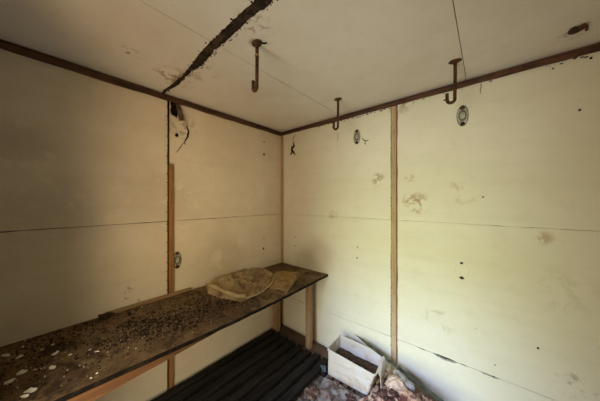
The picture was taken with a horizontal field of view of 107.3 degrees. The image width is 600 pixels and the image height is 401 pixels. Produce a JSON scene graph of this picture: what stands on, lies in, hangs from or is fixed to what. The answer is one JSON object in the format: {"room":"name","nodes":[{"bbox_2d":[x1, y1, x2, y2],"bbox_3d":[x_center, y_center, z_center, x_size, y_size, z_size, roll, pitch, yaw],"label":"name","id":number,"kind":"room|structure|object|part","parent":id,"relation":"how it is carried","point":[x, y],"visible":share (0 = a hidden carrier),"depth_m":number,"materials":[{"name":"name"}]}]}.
{"room":"abandoned storage room","nodes":[
{"label":"abandoned storage room","id":0,"kind":"room"},
{"bbox_2d":[0,40,281,400],"bbox_3d":[-0.864,0.305,1.799,0.107,2.350,2.121,0,0,40],"label":"wall","id":1,"kind":"structure","parent":0,"point":[84,201],"depth_m":1.40,"materials":[{"name":"paint"}]},
{"bbox_2d":[0,39,281,135],"bbox_3d":[-0.858,-0.744,1.720,0.022,0.044,2.002,0,0,40],"label":"trim","id":2,"kind":"structure","parent":1,"relation":"attached to","point":[4,45],"depth_m":1.36,"materials":[{"name":"brown wood"}]},
{"bbox_2d":[166,107,173,388],"bbox_3d":[-0.949,0.360,1.613,0.018,2.080,0.047,0,0,40],"label":"trim","id":3,"kind":"structure","parent":1,"relation":"attached to","point":[171,166],"depth_m":1.61,"materials":[{"name":"orange wood"}]},
{"bbox_2d":[170,102,184,120],"bbox_3d":[-0.909,-0.672,1.637,0.042,0.166,0.090,0,0,40],"label":"flap","id":4,"kind":"object","parent":1,"relation":"hanging from","point":[175,107],"visible":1,"depth_m":1.64,"materials":[{"name":"brown wood"}]},
{"bbox_2d":[174,251,180,268],"bbox_3d":[-0.919,0.447,1.653,0.012,0.129,0.059,0,0,40],"label":"oval plate","id":5,"kind":"object","parent":1,"relation":"attached to","point":[177,256],"visible":1,"depth_m":1.65,"materials":[{"name":"grey metal"}]},
{"bbox_2d":[186,325,365,400],"bbox_3d":[0.144,1.470,0.929,2.770,0.080,2.140,0,0,40],"label":"floor","id":6,"kind":"structure","parent":0,"point":[317,381],"depth_m":1.72,"materials":[{"name":"brown wood"}]},
{"bbox_2d":[0,263,327,400],"bbox_3d":[-0.615,1.065,1.526,0.633,0.732,2.006,0,0,40],"label":"table","id":7,"kind":"object","parent":6,"relation":"on","point":[116,374],"visible":0.8,"depth_m":1.06,"materials":[{"name":"brown wood"}]},
{"bbox_2d":[4,378,15,384],"bbox_3d":[-1.119,0.696,0.849,0.027,0.005,0.026,0,0,-27],"label":"flake","id":8,"kind":"object","parent":7,"relation":"on","point":[13,379],"visible":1,"depth_m":0.85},
{"bbox_2d":[16,369,27,375],"bbox_3d":[-1.126,0.696,0.893,0.029,0.004,0.032,0,0,-7],"label":"flake","id":9,"kind":"object","parent":7,"relation":"on","point":[22,371],"visible":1,"depth_m":0.89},
{"bbox_2d":[23,387,37,392],"bbox_3d":[-0.984,0.695,0.810,0.030,0.006,0.025,0,0,-9],"label":"flake","id":10,"kind":"object","parent":7,"relation":"on","point":[30,390],"visible":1,"depth_m":0.81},
{"bbox_2d":[97,312,114,319],"bbox_3d":[-1.156,0.689,1.319,0.055,0.037,0.085,0,0,40],"label":"clod","id":11,"kind":"object","parent":7,"relation":"on","point":[107,315],"visible":1,"depth_m":1.30,"materials":[{"name":"brown soil"}]},
{"bbox_3d":[-0.736,0.756,0.943,0.026,0.068,0.940,0,0,40],"label":"rail","id":12,"kind":"part","parent":7,"relation":"part of","materials":[{"name":"brown wood"}]},
{"bbox_2d":[105,287,191,313],"bbox_3d":[-1.012,0.688,1.525,0.019,0.021,0.510,0,0,40],"label":"wooden lath","id":13,"kind":"object","parent":7,"relation":"on","point":[128,307],"visible":0.93,"depth_m":1.50,"materials":[{"name":"brown wood"}]},
{"bbox_2d":[7,271,296,387],"bbox_3d":[-0.623,0.701,1.553,0.552,0.013,1.810,0,0,40],"label":"pale grit","id":14,"kind":"object","parent":7,"relation":"on","point":[296,271],"visible":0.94,"depth_m":1.02,"materials":[{"name":"white paint"}]},
{"bbox_2d":[0,265,314,400],"bbox_3d":[-0.635,0.701,1.532,0.566,0.017,1.931,0,0,40],"label":"litter","id":15,"kind":"object","parent":7,"relation":"on","point":[227,300],"visible":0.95,"depth_m":1.18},
{"bbox_2d":[122,298,218,341],"bbox_3d":[-0.758,0.701,1.345,0.524,0.022,0.410,0,0,-31],"label":"crumbs","id":16,"kind":"object","parent":7,"relation":"on","point":[204,311],"visible":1,"depth_m":1.27,"materials":[{"name":"black soil"}]},
{"bbox_2d":[205,267,276,301],"bbox_3d":[-0.446,0.669,1.859,0.511,0.072,0.624,0,0,40],"label":"plastic bag","id":17,"kind":"object","parent":7,"relation":"on","point":[252,282],"visible":0.99,"depth_m":1.74,"materials":[{"name":"beige plastic"}]},
{"bbox_3d":[-0.252,1.057,2.363,0.064,0.671,0.051,0,0,40],"label":"leg","id":18,"kind":"part","parent":7,"relation":"part of","materials":[{"name":"brown wood"}]},
{"bbox_2d":[268,271,300,293],"bbox_3d":[-0.150,0.690,1.898,0.254,0.031,0.475,0,0,12],"label":"sheet","id":19,"kind":"object","parent":7,"relation":"on","point":[284,280],"visible":0.97,"depth_m":1.91,"materials":[{"name":"beige paper"}]},
{"bbox_3d":[0.085,1.060,2.086,0.051,0.664,0.046,0,0,40],"label":"leg","id":20,"kind":"part","parent":7,"relation":"part of","materials":[{"name":"brown wood"}]},
{"bbox_2d":[150,329,327,400],"bbox_3d":[-0.601,1.393,1.416,0.748,0.075,1.802,0,0,40],"label":"duckboard","id":21,"kind":"object","parent":6,"relation":"on","point":[215,372],"visible":1,"depth_m":1.73,"materials":[{"name":"brown wood"}]},
{"bbox_2d":[320,365,325,372],"bbox_3d":[0.189,1.381,1.808,0.050,0.052,0.025,0,0,10],"label":"block","id":22,"kind":"object","parent":21,"relation":"on","point":[322,366],"visible":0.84,"depth_m":1.80,"materials":[{"name":"plastic"}]},
{"bbox_2d":[304,386,319,400],"bbox_3d":[0.082,1.387,1.592,0.130,0.058,0.116,0,0,40],"label":"lump","id":23,"kind":"object","parent":6,"relation":"on","point":[313,392],"visible":1,"depth_m":1.57,"materials":[{"name":"stone"}]},
{"bbox_2d":[307,376,356,399],"bbox_3d":[0.381,1.416,1.262,0.911,0.043,1.088,0,0,40],"label":"litter","id":24,"kind":"object","parent":6,"relation":"on","point":[344,384],"visible":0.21,"depth_m":1.67,"materials":[{"name":"brown"}]},
{"bbox_2d":[311,378,360,400],"bbox_3d":[0.300,1.393,1.228,0.841,0.038,0.668,0,0,44],"label":"plastic sheeting","id":25,"kind":"object","parent":6,"relation":"on","point":[327,386],"visible":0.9,"depth_m":1.60,"materials":[{"name":"grey plastic"}]},
{"bbox_2d":[326,394,333,400],"bbox_3d":[0.209,1.383,1.551,0.063,0.030,0.045,0,0,40],"label":"lump","id":26,"kind":"object","parent":25,"relation":"on","point":[331,397],"visible":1,"depth_m":1.55,"materials":[{"name":"stone"}]},
{"bbox_2d":[345,393,356,400],"bbox_3d":[0.354,1.385,1.544,0.089,0.039,0.065,0,0,18],"label":"lump","id":27,"kind":"object","parent":25,"relation":"on","point":[349,397],"visible":1,"depth_m":1.54,"materials":[{"name":"stone"}]},
{"bbox_2d":[328,335,386,394],"bbox_3d":[0.428,1.281,1.683,0.448,0.254,0.246,0,0,40],"label":"storage bin","id":28,"kind":"object","parent":6,"relation":"on","point":[340,368],"visible":0.94,"depth_m":1.68,"materials":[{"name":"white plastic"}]},
{"bbox_2d":[335,348,377,385],"bbox_3d":[0.419,1.267,1.707,0.338,0.035,0.187,0,0,40],"label":"dirt","id":29,"kind":"object","parent":28,"relation":"in","point":[372,368],"visible":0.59,"depth_m":1.73,"materials":[{"name":"brown soil"}]},
{"bbox_2d":[376,370,390,383],"bbox_3d":[0.583,1.222,1.530,0.154,0.023,0.010,0,0,-33],"label":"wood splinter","id":30,"kind":"object","parent":28,"relation":"on","point":[387,373],"visible":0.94,"depth_m":1.53,"materials":[{"name":"brown wood"}]},
{"bbox_2d":[355,334,443,400],"bbox_3d":[0.706,1.186,1.537,0.019,0.128,0.791,0,0,-38],"label":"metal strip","id":31,"kind":"object","parent":28,"relation":"on","point":[391,362],"visible":1,"depth_m":1.52,"materials":[{"name":"grey metal"}]},
{"bbox_2d":[359,377,431,400],"bbox_3d":[0.652,1.299,1.330,0.639,0.269,0.594,0,0,40],"label":"debris pile","id":32,"kind":"object","parent":6,"relation":"on","point":[407,395],"visible":0.61,"depth_m":1.38,"materials":[{"name":"stone"}]},
{"bbox_2d":[371,392,376,398],"bbox_3d":[0.503,1.303,1.466,0.071,0.034,0.060,0,0,40],"label":"lump","id":33,"kind":"object","parent":32,"relation":"on","point":[374,394],"visible":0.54,"depth_m":1.47,"materials":[{"name":"stone"}]},
{"bbox_2d":[377,388,394,400],"bbox_3d":[0.546,1.226,1.397,0.103,0.044,0.081,0,0,9],"label":"lump","id":34,"kind":"object","parent":32,"relation":"on","point":[381,392],"visible":0.91,"depth_m":1.39,"materials":[{"name":"stone"}]},
{"bbox_2d":[388,388,399,397],"bbox_3d":[0.584,1.199,1.370,0.069,0.030,0.052,0,0,40],"label":"lump","id":35,"kind":"object","parent":32,"relation":"on","point":[391,391],"visible":1,"depth_m":1.36,"materials":[{"name":"brown stone"}]},
{"bbox_2d":[384,374,407,392],"bbox_3d":[0.622,1.194,1.406,0.114,0.052,0.199,0,0,-3],"label":"crumpled paper","id":36,"kind":"object","parent":32,"relation":"on","point":[393,382],"visible":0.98,"depth_m":1.43,"materials":[{"name":"beige paper"}]},
{"bbox_2d":[393,369,414,392],"bbox_3d":[0.679,1.191,1.446,0.044,0.068,0.176,0,0,-36],"label":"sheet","id":37,"kind":"object","parent":32,"relation":"on","point":[409,385],"visible":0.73,"depth_m":1.44,"materials":[{"name":"white paper"}]},
{"bbox_2d":[0,0,599,131],"bbox_3d":[0.136,-0.818,0.903,2.650,0.105,2.050,0,0,40],"label":"ceiling","id":38,"kind":"structure","parent":0,"point":[364,53],"depth_m":1.06,"materials":[{"name":"paint"}]},
{"bbox_2d":[251,39,266,92],"bbox_3d":[-0.212,-0.653,1.081,0.102,0.234,0.047,0,0,37],"label":"ceiling hook","id":39,"kind":"object","parent":38,"relation":"hanging from","point":[256,43],"visible":1,"depth_m":1.07,"materials":[{"name":"orange metal"}]},
{"bbox_3d":[-0.222,-0.647,1.093,0.017,0.222,0.055,0,0,-41],"label":"hook rod","id":40,"kind":"part","parent":39,"relation":"part of","materials":[{"name":"orange metal"}]},
{"bbox_2d":[332,97,341,129],"bbox_3d":[0.279,-0.653,1.682,0.086,0.234,0.046,0,0,40],"label":"ceiling hook","id":41,"kind":"object","parent":38,"relation":"hanging from","point":[338,99],"visible":1,"depth_m":1.67,"materials":[{"name":"orange metal"}]},
{"bbox_3d":[0.275,-0.647,1.686,0.055,0.222,0.017,0,0,40],"label":"hook rod","id":42,"kind":"part","parent":41,"relation":"part of","materials":[{"name":"orange metal"}]},
{"bbox_2d":[443,58,461,103],"bbox_3d":[0.846,-0.653,1.225,0.086,0.234,0.046,0,0,35],"label":"ceiling hook","id":43,"kind":"object","parent":38,"relation":"attached to","point":[454,62],"visible":1,"depth_m":1.21,"materials":[{"name":"orange metal"}]},
{"bbox_3d":[0.841,-0.647,1.228,0.055,0.222,0.017,0,0,35],"label":"hook rod","id":44,"kind":"part","parent":43,"relation":"part of","materials":[{"name":"orange metal"}]},
{"bbox_2d":[567,23,588,34],"bbox_3d":[1.235,-0.757,0.982,0.058,0.034,0.041,0,0,40],"label":"hook","id":45,"kind":"object","parent":38,"relation":"attached to","point":[576,29],"visible":1,"depth_m":0.97,"materials":[{"name":"orange metal"}]},
{"bbox_3d":[1.239,-0.761,0.974,0.026,0.019,0.033,0,0,-29],"label":"bracket arm","id":46,"kind":"part","parent":45,"relation":"part of","materials":[{"name":"orange metal"}]},
{"bbox_2d":[282,42,599,400],"bbox_3d":[0.813,0.305,1.697,2.652,2.350,0.104,0,0,40],"label":"wall","id":47,"kind":"structure","parent":0,"point":[498,212],"depth_m":1.41,"materials":[{"name":"paint"}]},
{"bbox_2d":[281,136,282,323],"bbox_3d":[-0.201,0.326,2.485,0.026,2.108,0.017,0,0,40],"label":"trim","id":48,"kind":"structure","parent":47,"relation":"attached to","point":[281,136],"depth_m":2.47,"materials":[{"name":"brown wood"}]},
{"bbox_2d":[290,135,294,154],"bbox_3d":[-0.080,-0.600,2.383,0.072,0.218,0.022,0,0,40],"label":"metal bracket","id":49,"kind":"object","parent":47,"relation":"attached to","point":[293,146],"visible":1,"depth_m":2.38,"materials":[{"name":"metal"}]},
{"bbox_2d":[275,325,386,385],"bbox_3d":[0.222,1.410,2.017,1.221,0.043,0.152,0,0,40],"label":"trim","id":50,"kind":"structure","parent":47,"relation":"attached to","point":[298,338],"depth_m":2.16,"materials":[{"name":"brown wood"}]},
{"bbox_2d":[354,129,359,143],"bbox_3d":[0.488,-0.548,1.902,0.059,0.129,0.012,0,0,40],"label":"oval plate","id":51,"kind":"object","parent":47,"relation":"attached to","point":[356,133],"visible":1,"depth_m":1.90,"materials":[{"name":"grey metal"}]},
{"bbox_2d":[390,106,397,374],"bbox_3d":[0.722,0.338,1.699,0.054,2.124,0.019,0,0,40],"label":"trim","id":52,"kind":"structure","parent":47,"relation":"attached to","point":[394,228],"depth_m":1.69,"materials":[{"name":"brown wood"}]},
{"bbox_2d":[282,43,599,134],"bbox_3d":[0.793,-0.747,1.638,2.602,0.040,0.022,0,0,40],"label":"trim","id":53,"kind":"structure","parent":47,"relation":"attached to","point":[593,48],"depth_m":1.39,"materials":[{"name":"brown wood"}]},
{"bbox_2d":[457,105,468,125],"bbox_3d":[1.048,-0.547,1.425,0.062,0.136,0.013,0,0,40],"label":"oval plate","id":54,"kind":"object","parent":47,"relation":"attached to","point":[462,113],"visible":1,"depth_m":1.42,"materials":[{"name":"grey metal"}]}
]}

